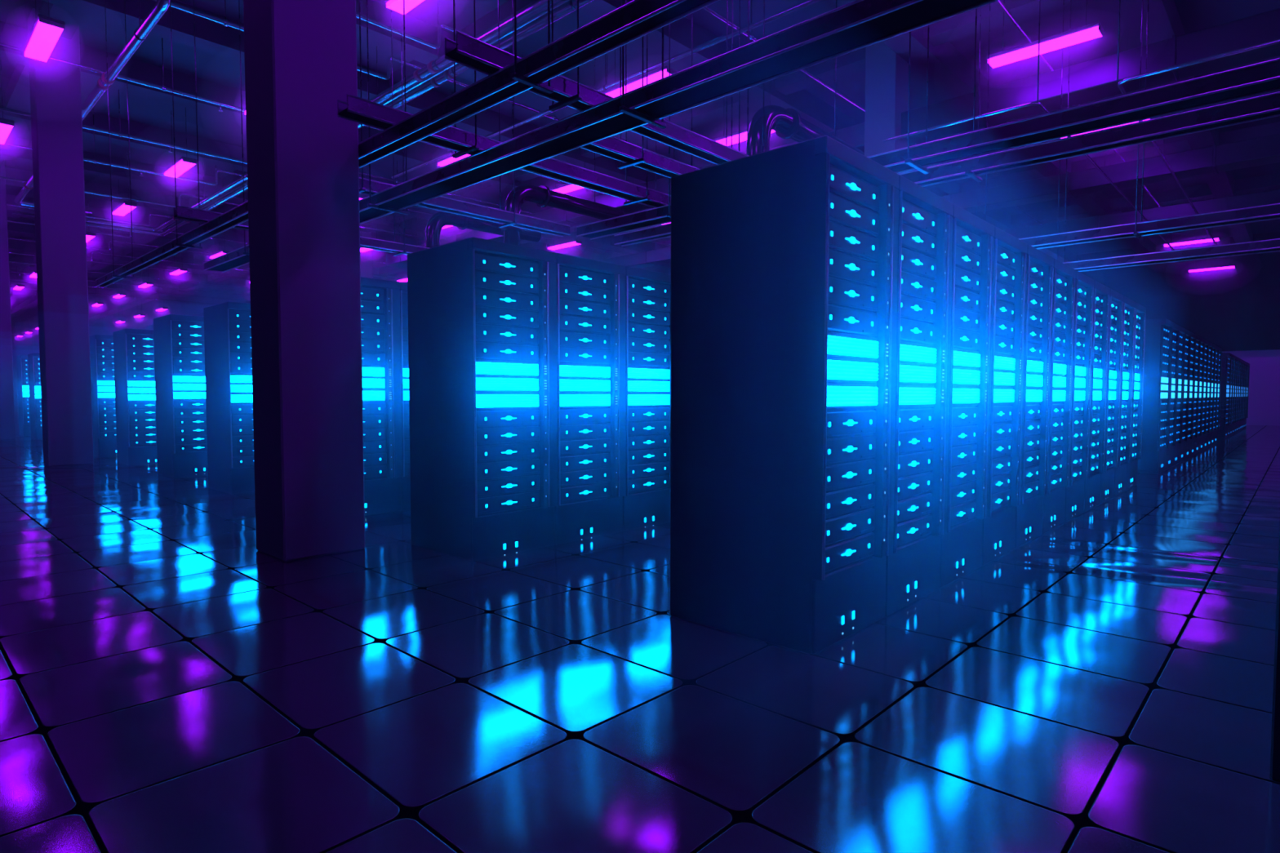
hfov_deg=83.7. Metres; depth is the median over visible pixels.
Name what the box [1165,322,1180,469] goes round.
tall cabinet
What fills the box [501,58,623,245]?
pipe
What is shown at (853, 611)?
light
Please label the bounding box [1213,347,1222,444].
tall cabinet
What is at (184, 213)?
cable tray
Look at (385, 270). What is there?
ceiling beam
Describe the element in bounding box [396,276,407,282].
ceiling light
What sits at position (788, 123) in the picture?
pipe
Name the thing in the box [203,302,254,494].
tall cabinet
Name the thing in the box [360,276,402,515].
tall cabinet
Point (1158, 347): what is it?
tall cabinet
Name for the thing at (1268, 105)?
cable tray
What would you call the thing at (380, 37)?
ceiling beam
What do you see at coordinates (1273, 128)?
ceiling beam
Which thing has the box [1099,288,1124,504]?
tall cabinet
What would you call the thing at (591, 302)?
tall cabinet
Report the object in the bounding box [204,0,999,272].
cable tray
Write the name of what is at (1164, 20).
ceiling beam
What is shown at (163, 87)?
pipe
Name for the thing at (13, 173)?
ceiling beam
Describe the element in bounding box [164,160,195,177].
diffuser
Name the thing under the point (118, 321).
ceiling light
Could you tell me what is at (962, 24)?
ceiling beam
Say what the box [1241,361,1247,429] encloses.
tall cabinet
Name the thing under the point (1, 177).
pipe
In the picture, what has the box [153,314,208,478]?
tall cabinet
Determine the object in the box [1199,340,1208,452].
tall cabinet
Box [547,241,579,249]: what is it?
diffuser
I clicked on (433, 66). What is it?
pipe
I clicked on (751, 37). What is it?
pipe
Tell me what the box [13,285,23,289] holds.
diffuser
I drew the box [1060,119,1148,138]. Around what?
diffuser
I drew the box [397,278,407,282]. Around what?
diffuser
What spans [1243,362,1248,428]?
tall cabinet
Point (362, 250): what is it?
diffuser
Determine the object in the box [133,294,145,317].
ceiling light
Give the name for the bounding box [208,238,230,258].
ceiling light
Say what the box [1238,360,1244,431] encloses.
tall cabinet
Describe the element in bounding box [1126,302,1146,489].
tall cabinet
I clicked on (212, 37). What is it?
ceiling beam
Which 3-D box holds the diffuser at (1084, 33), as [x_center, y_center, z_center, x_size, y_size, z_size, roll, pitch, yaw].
[5.420,-5.090,9.612,1.320,0.048,0.230,2,3,43]
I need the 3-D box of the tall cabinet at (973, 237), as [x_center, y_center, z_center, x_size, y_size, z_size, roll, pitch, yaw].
[1.714,-0.182,4.640,0.869,2.211,0.731,2,3,43]
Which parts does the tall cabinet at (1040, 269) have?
edge trim, kick panel, blanking plate, light panel, light panel, light panel, post, edge trim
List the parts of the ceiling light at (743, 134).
suspension rod, suspension rod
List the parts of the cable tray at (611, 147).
hanger rod, rail, hanger rod, rail, hanger rod, hanger rod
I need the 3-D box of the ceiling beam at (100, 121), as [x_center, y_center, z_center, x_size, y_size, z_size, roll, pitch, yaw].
[-4.919,-6.742,22.515,0.420,0.450,43.900,2,3,43]
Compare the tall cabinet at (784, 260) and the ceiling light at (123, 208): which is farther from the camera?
the ceiling light at (123, 208)
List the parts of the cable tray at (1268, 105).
hanger rod, rail, rail, hanger rod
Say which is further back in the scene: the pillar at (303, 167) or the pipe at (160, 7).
the pipe at (160, 7)
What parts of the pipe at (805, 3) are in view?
hanger rod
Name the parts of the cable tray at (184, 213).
rail, rail, hanger rod, hanger rod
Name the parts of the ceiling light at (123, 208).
suspension rod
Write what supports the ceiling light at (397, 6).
hanging from the ceiling
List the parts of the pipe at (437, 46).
hanger rod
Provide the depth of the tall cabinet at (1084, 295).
6.59 m
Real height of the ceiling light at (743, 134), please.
1.324 m
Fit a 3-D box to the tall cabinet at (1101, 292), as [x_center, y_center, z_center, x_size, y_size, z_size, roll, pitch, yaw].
[4.211,-0.299,7.312,0.869,2.211,0.731,2,3,43]
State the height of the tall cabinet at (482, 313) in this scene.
2.211 m
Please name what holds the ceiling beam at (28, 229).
attached to the ceiling
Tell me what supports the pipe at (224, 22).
hanging from the ceiling
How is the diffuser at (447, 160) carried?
attached to the ceiling light at (447, 160)
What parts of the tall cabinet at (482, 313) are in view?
edge trim, light panel, light panel, light panel, blanking plate, kick panel, post, edge trim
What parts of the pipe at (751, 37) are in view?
hanger rod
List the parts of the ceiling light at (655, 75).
suspension rod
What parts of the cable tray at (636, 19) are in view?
hanger rod, hanger rod, hanger rod, hanger rod, hanger rod, hanger rod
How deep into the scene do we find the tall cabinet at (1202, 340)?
13.92 m
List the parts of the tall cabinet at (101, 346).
edge trim, light panel, light panel, light panel, blanking plate, kick panel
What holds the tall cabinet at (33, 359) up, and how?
on the floor
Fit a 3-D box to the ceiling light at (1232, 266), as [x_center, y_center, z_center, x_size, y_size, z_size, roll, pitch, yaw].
[21.190,-6.469,26.461,1.362,1.324,0.270,2,3,43]
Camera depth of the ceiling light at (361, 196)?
16.89 m
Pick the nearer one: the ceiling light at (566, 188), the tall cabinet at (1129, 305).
the tall cabinet at (1129, 305)
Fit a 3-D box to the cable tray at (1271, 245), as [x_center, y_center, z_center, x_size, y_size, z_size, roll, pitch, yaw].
[6.728,-4.224,9.035,4.788,4.286,0.420,2,3,43]
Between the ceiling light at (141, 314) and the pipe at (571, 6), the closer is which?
the pipe at (571, 6)
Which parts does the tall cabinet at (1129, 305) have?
kick panel, edge trim, light panel, light panel, light panel, post, edge trim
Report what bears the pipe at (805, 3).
hanging from the ceiling
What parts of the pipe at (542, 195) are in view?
hanger rod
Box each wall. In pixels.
[11,333,39,406]
[1076,231,1279,351]
[1222,349,1279,426]
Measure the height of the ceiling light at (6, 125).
1.324 m
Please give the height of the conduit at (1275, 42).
2.982 m
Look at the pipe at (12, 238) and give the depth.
24.07 m
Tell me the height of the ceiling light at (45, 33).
1.324 m
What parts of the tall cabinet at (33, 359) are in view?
edge trim, kick panel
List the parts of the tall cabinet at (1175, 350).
light panel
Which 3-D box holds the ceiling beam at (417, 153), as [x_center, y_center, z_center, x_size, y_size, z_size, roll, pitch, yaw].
[-2.377,-6.638,20.143,0.420,0.450,43.900,2,3,43]
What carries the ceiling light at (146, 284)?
hanging from the ceiling
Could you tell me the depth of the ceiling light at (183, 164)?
14.59 m
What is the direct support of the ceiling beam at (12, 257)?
attached to the ceiling
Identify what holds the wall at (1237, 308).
attached to the wall at (1264, 400)
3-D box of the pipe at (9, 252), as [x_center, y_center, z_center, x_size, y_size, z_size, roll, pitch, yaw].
[-17.092,-6.579,28.487,0.079,1.291,30.000,2,3,43]
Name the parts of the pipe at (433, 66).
hanger rod, hanger rod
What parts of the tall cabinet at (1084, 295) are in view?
edge trim, kick panel, blanking plate, light panel, light panel, light panel, post, edge trim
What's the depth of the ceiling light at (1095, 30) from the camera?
9.53 m
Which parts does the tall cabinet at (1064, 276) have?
edge trim, kick panel, light panel, blanking plate, light panel, light panel, post, edge trim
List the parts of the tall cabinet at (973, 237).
edge trim, kick panel, blanking plate, light panel, light panel, light panel, post, edge trim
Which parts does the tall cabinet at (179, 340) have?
edge trim, light panel, light panel, blanking plate, light panel, kick panel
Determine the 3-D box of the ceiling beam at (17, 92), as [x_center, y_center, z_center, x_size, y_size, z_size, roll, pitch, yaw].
[-29.174,-7.131,29.873,101.000,0.320,0.370,2,3,43]
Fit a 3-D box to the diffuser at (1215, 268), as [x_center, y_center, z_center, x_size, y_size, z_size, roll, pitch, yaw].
[21.190,-5.832,26.489,1.320,0.048,0.230,2,3,43]
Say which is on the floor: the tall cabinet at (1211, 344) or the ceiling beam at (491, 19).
the tall cabinet at (1211, 344)
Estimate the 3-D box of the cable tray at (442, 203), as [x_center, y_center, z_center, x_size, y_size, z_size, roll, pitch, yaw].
[-1.986,-4.198,6.950,0.290,4.156,3.330,2,3,43]
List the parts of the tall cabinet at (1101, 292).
kick panel, edge trim, light panel, light panel, light panel, post, edge trim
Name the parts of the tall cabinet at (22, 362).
edge trim, light panel, light panel, light panel, kick panel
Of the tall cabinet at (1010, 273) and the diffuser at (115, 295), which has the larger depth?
the diffuser at (115, 295)
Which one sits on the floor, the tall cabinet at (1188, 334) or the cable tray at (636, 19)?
the tall cabinet at (1188, 334)
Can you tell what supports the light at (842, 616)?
attached to the tall cabinet at (784, 260)
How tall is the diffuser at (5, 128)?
0.048 m
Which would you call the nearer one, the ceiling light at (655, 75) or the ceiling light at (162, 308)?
the ceiling light at (655, 75)
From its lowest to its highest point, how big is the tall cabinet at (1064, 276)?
2.211 m
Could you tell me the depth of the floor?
2.71 m
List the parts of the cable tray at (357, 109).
hanger rod, hanger rod, rail, rail, hanger rod, hanger rod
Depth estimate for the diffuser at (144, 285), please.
30.34 m
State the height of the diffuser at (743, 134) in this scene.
0.048 m
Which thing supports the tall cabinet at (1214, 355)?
on the floor
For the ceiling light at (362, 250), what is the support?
hanging from the ceiling
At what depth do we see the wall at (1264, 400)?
26.56 m
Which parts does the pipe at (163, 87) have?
hanger rod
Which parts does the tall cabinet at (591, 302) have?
edge trim, light panel, light panel, light panel, blanking plate, kick panel, post, edge trim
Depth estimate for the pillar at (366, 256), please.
24.83 m
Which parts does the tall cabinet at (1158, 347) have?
light panel, light panel, light panel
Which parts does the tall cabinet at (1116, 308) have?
kick panel, edge trim, light panel, light panel, light panel, post, edge trim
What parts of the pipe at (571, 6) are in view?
hanger rod, hanger rod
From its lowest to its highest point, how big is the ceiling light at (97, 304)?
1.324 m
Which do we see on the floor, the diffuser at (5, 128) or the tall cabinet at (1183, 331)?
the tall cabinet at (1183, 331)
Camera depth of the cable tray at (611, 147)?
5.67 m
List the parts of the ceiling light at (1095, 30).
suspension rod, suspension rod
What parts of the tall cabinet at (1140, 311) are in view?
kick panel, edge trim, light panel, light panel, light panel, post, edge trim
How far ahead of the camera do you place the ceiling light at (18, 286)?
30.74 m
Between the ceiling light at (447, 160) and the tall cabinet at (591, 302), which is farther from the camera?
the ceiling light at (447, 160)
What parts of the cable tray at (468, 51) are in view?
hanger rod, hanger rod, rail, hanger rod, hanger rod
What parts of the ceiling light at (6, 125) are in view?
suspension rod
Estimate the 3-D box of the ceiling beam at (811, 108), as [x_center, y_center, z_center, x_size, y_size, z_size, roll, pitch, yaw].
[3.536,-6.395,14.630,0.420,0.450,43.900,2,3,43]
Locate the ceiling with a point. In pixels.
(1194, 15)
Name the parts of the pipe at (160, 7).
hanger rod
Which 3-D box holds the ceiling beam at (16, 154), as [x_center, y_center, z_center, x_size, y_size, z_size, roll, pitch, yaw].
[-7.220,-6.837,24.660,0.420,0.450,43.900,2,3,43]
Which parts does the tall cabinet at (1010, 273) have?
edge trim, kick panel, blanking plate, light panel, light panel, light panel, post, edge trim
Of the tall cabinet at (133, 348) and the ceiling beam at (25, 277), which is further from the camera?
the ceiling beam at (25, 277)
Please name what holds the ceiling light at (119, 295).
hanging from the ceiling
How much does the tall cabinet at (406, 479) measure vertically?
2.211 m
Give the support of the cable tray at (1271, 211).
hanging from the ceiling
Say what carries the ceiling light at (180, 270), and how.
hanging from the ceiling
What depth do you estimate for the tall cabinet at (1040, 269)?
5.50 m
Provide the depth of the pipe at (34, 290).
37.80 m
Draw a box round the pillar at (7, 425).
[0,160,15,439]
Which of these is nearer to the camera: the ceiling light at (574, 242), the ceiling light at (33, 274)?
the ceiling light at (574, 242)
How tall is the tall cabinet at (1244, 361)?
2.212 m
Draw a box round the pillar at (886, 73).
[864,41,908,173]
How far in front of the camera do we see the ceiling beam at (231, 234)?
24.41 m
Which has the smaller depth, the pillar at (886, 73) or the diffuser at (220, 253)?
the pillar at (886, 73)
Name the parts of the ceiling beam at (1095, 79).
hanger rod, hanger rod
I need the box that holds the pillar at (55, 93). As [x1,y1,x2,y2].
[26,8,93,466]
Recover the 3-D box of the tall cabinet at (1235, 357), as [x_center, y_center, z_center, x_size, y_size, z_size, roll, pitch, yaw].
[16.187,-0.863,20.138,0.857,2.212,0.796,2,3,43]
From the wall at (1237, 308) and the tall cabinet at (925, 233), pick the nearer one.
the tall cabinet at (925, 233)
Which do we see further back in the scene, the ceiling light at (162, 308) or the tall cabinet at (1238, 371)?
the ceiling light at (162, 308)
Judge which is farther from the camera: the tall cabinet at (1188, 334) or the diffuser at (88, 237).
the diffuser at (88, 237)
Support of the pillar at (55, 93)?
on the floor
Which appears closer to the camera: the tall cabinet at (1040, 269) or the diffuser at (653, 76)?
the tall cabinet at (1040, 269)
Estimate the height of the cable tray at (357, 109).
4.156 m
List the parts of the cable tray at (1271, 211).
hanger rod, hanger rod, hanger rod, hanger rod, rail, rail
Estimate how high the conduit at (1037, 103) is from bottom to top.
2.982 m
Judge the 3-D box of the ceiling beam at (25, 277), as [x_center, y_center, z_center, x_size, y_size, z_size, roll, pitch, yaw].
[-24.170,-7.533,40.468,0.420,0.450,43.900,2,3,43]
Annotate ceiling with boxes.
[0,0,1279,336]
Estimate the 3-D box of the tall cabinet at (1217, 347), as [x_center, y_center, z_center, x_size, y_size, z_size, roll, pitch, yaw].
[12.585,-0.694,16.283,0.857,2.212,0.758,2,3,43]
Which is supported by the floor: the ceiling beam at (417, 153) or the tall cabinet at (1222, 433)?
the tall cabinet at (1222, 433)
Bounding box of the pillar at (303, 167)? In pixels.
[243,0,364,561]
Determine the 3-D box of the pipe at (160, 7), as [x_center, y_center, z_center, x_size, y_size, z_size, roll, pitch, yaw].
[-9.778,-5.841,13.214,12.921,1.424,1.524,2,3,43]
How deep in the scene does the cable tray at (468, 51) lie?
4.51 m
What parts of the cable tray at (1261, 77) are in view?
hanger rod, hanger rod, hanger rod, hanger rod, rail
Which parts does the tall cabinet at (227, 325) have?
edge trim, light panel, light panel, blanking plate, light panel, kick panel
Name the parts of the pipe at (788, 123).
hanger rod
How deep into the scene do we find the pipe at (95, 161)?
15.78 m
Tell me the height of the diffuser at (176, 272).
0.048 m
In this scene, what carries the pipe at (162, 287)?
hanging from the ceiling
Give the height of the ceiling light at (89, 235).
1.324 m
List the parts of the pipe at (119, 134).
hanger rod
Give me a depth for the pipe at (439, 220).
13.18 m
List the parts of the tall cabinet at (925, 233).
edge trim, kick panel, blanking plate, light panel, light panel, light panel, post, edge trim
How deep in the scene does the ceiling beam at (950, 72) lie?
12.61 m
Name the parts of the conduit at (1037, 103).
hanger rod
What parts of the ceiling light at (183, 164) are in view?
suspension rod, suspension rod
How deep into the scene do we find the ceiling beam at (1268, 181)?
21.09 m
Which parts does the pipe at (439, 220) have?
hanger rod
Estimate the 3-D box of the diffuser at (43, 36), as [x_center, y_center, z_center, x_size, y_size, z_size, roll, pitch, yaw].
[-7.872,-5.081,9.424,1.320,0.048,0.230,2,3,43]
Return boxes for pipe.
[0,37,651,208]
[0,89,671,246]
[0,106,671,264]
[0,176,462,238]
[6,0,559,231]
[6,204,417,252]
[7,198,407,269]
[7,231,249,271]
[8,216,403,278]
[8,253,249,279]
[8,266,249,288]
[9,270,250,296]
[9,278,250,301]
[9,289,226,304]
[11,0,593,235]
[13,0,169,215]
[152,0,561,119]
[167,0,568,227]
[355,13,771,154]
[391,0,821,178]
[424,97,541,248]
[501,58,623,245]
[703,0,1042,224]
[746,0,864,155]
[996,0,1160,207]
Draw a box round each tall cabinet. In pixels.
[16,355,31,436]
[27,352,42,439]
[89,334,116,457]
[112,328,157,466]
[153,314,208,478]
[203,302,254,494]
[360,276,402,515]
[400,281,410,511]
[407,236,557,561]
[554,253,626,545]
[622,266,671,531]
[670,135,898,654]
[885,174,953,616]
[939,204,994,587]
[982,226,1027,565]
[1014,244,1053,548]
[1042,257,1075,533]
[1064,270,1094,522]
[1084,280,1110,512]
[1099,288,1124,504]
[1114,295,1135,496]
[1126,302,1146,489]
[1137,318,1173,473]
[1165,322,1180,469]
[1173,326,1186,466]
[1178,329,1191,462]
[1184,332,1196,459]
[1190,335,1200,456]
[1195,337,1205,453]
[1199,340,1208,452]
[1203,342,1213,449]
[1207,344,1216,447]
[1210,346,1219,445]
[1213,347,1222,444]
[1217,352,1231,438]
[1226,354,1234,437]
[1229,355,1236,435]
[1231,356,1238,435]
[1234,357,1239,433]
[1235,358,1242,432]
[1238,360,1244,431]
[1240,360,1245,430]
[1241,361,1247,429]
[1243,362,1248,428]
[1244,363,1249,427]
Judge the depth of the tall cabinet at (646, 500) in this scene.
6.08 m
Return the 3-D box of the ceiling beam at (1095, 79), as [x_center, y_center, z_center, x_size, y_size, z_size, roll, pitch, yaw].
[0.551,-5.799,15.598,24.000,1.716,0.616,2,3,43]
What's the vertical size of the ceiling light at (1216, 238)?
1.324 m
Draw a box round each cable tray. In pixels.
[95,0,719,287]
[173,9,429,256]
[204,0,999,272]
[337,0,671,208]
[359,0,570,236]
[444,0,764,164]
[576,13,1279,239]
[580,0,749,178]
[613,0,1279,246]
[976,0,1279,248]
[1057,0,1279,271]
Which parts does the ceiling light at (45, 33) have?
suspension rod, suspension rod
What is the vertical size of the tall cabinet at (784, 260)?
2.211 m
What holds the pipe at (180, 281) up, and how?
hanging from the ceiling
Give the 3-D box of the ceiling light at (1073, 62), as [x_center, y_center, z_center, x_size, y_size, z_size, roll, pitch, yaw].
[8.148,-5.854,12.504,1.362,1.324,0.270,2,3,43]
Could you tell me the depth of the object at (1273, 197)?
16.41 m
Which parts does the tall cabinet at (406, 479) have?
edge trim, kick panel, light panel, light panel, light panel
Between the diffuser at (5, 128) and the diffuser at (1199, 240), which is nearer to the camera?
the diffuser at (5, 128)
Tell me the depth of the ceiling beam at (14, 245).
29.68 m
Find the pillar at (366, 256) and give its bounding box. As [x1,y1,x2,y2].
[360,231,372,278]
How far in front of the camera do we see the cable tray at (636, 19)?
4.09 m
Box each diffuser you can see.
[0,123,13,144]
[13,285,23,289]
[24,20,63,62]
[29,272,36,277]
[85,235,94,242]
[112,203,136,216]
[113,294,124,297]
[138,283,151,288]
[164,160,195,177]
[169,269,186,275]
[209,251,226,258]
[360,248,372,252]
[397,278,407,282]
[437,154,470,166]
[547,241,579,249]
[605,69,671,97]
[715,129,775,146]
[987,26,1102,68]
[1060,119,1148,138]
[1164,238,1218,247]
[1188,266,1234,272]
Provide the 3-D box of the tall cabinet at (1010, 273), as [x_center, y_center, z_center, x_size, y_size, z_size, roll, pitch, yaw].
[2.213,-0.205,5.174,0.869,2.211,0.731,2,3,43]
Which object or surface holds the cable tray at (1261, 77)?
hanging from the ceiling
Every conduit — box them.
[883,0,1174,250]
[1116,0,1279,245]
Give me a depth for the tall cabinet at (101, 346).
12.97 m
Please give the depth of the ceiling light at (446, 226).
19.68 m
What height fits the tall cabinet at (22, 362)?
2.211 m
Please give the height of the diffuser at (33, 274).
0.048 m
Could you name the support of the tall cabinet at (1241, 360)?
on the floor
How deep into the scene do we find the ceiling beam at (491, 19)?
13.20 m
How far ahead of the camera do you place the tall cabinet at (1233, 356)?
19.44 m
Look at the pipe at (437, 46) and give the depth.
9.83 m
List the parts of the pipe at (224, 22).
hanger rod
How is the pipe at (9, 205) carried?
hanging from the ceiling
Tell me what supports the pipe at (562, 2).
hanging from the ceiling
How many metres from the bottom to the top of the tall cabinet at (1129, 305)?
2.211 m
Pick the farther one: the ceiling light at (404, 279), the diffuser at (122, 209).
the ceiling light at (404, 279)
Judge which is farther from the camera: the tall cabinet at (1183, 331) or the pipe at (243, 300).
the pipe at (243, 300)
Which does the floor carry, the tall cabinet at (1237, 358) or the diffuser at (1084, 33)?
the tall cabinet at (1237, 358)
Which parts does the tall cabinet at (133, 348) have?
edge trim, light panel, light panel, light panel, blanking plate, kick panel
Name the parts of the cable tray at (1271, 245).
hanger rod, hanger rod, rail, rail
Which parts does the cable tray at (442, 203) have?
hanger rod, rail, rail, hanger rod, hanger rod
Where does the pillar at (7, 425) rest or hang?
on the floor
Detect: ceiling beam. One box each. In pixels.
[0,0,84,167]
[0,21,661,226]
[0,90,654,253]
[0,137,671,274]
[4,167,424,245]
[6,194,407,268]
[7,217,407,282]
[8,235,249,276]
[8,253,249,289]
[8,269,250,300]
[10,0,562,318]
[42,0,666,184]
[88,0,1074,324]
[111,55,1279,335]
[355,0,714,167]
[385,8,1279,267]
[565,0,1076,262]
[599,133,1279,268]
[600,121,1279,259]
[832,0,1155,253]
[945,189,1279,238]
[1010,172,1279,226]
[1120,0,1253,243]
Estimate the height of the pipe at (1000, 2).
1.291 m
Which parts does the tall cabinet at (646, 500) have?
edge trim, kick panel, light panel, blanking plate, light panel, light panel, post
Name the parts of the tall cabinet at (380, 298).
light panel, light panel, light panel, blanking plate, kick panel, post, edge trim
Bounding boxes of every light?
[0,58,14,144]
[13,267,25,289]
[22,0,65,62]
[28,252,36,278]
[85,208,96,242]
[91,287,103,306]
[112,153,137,216]
[112,280,126,297]
[115,306,125,323]
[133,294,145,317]
[137,268,153,288]
[155,293,168,311]
[163,106,196,177]
[168,251,187,275]
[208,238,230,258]
[359,168,368,199]
[360,231,377,252]
[384,0,424,14]
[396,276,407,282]
[436,148,470,166]
[442,188,462,229]
[546,207,582,249]
[550,183,582,193]
[601,48,678,97]
[712,80,775,146]
[841,615,844,625]
[852,610,854,619]
[986,0,1104,68]
[1060,62,1152,138]
[1163,197,1220,247]
[1187,235,1235,272]
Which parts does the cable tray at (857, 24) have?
hanger rod, hanger rod, hanger rod, hanger rod, hanger rod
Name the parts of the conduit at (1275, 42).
hanger rod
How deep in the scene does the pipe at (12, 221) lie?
21.72 m
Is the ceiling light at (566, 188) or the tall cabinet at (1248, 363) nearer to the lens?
the ceiling light at (566, 188)
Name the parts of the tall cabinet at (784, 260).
edge trim, kick panel, blanking plate, light panel, light panel, light panel, post, edge trim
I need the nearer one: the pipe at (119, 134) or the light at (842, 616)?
the light at (842, 616)
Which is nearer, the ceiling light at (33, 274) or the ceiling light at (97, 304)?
the ceiling light at (33, 274)
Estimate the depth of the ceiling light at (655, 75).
10.65 m
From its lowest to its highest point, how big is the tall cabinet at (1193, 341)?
2.212 m
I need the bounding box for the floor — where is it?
[0,406,1279,852]
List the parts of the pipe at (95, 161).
hanger rod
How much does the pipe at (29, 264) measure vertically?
1.291 m
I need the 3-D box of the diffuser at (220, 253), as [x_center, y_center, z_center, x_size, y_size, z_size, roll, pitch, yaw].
[-14.039,-5.718,23.881,1.320,0.048,0.230,2,3,43]

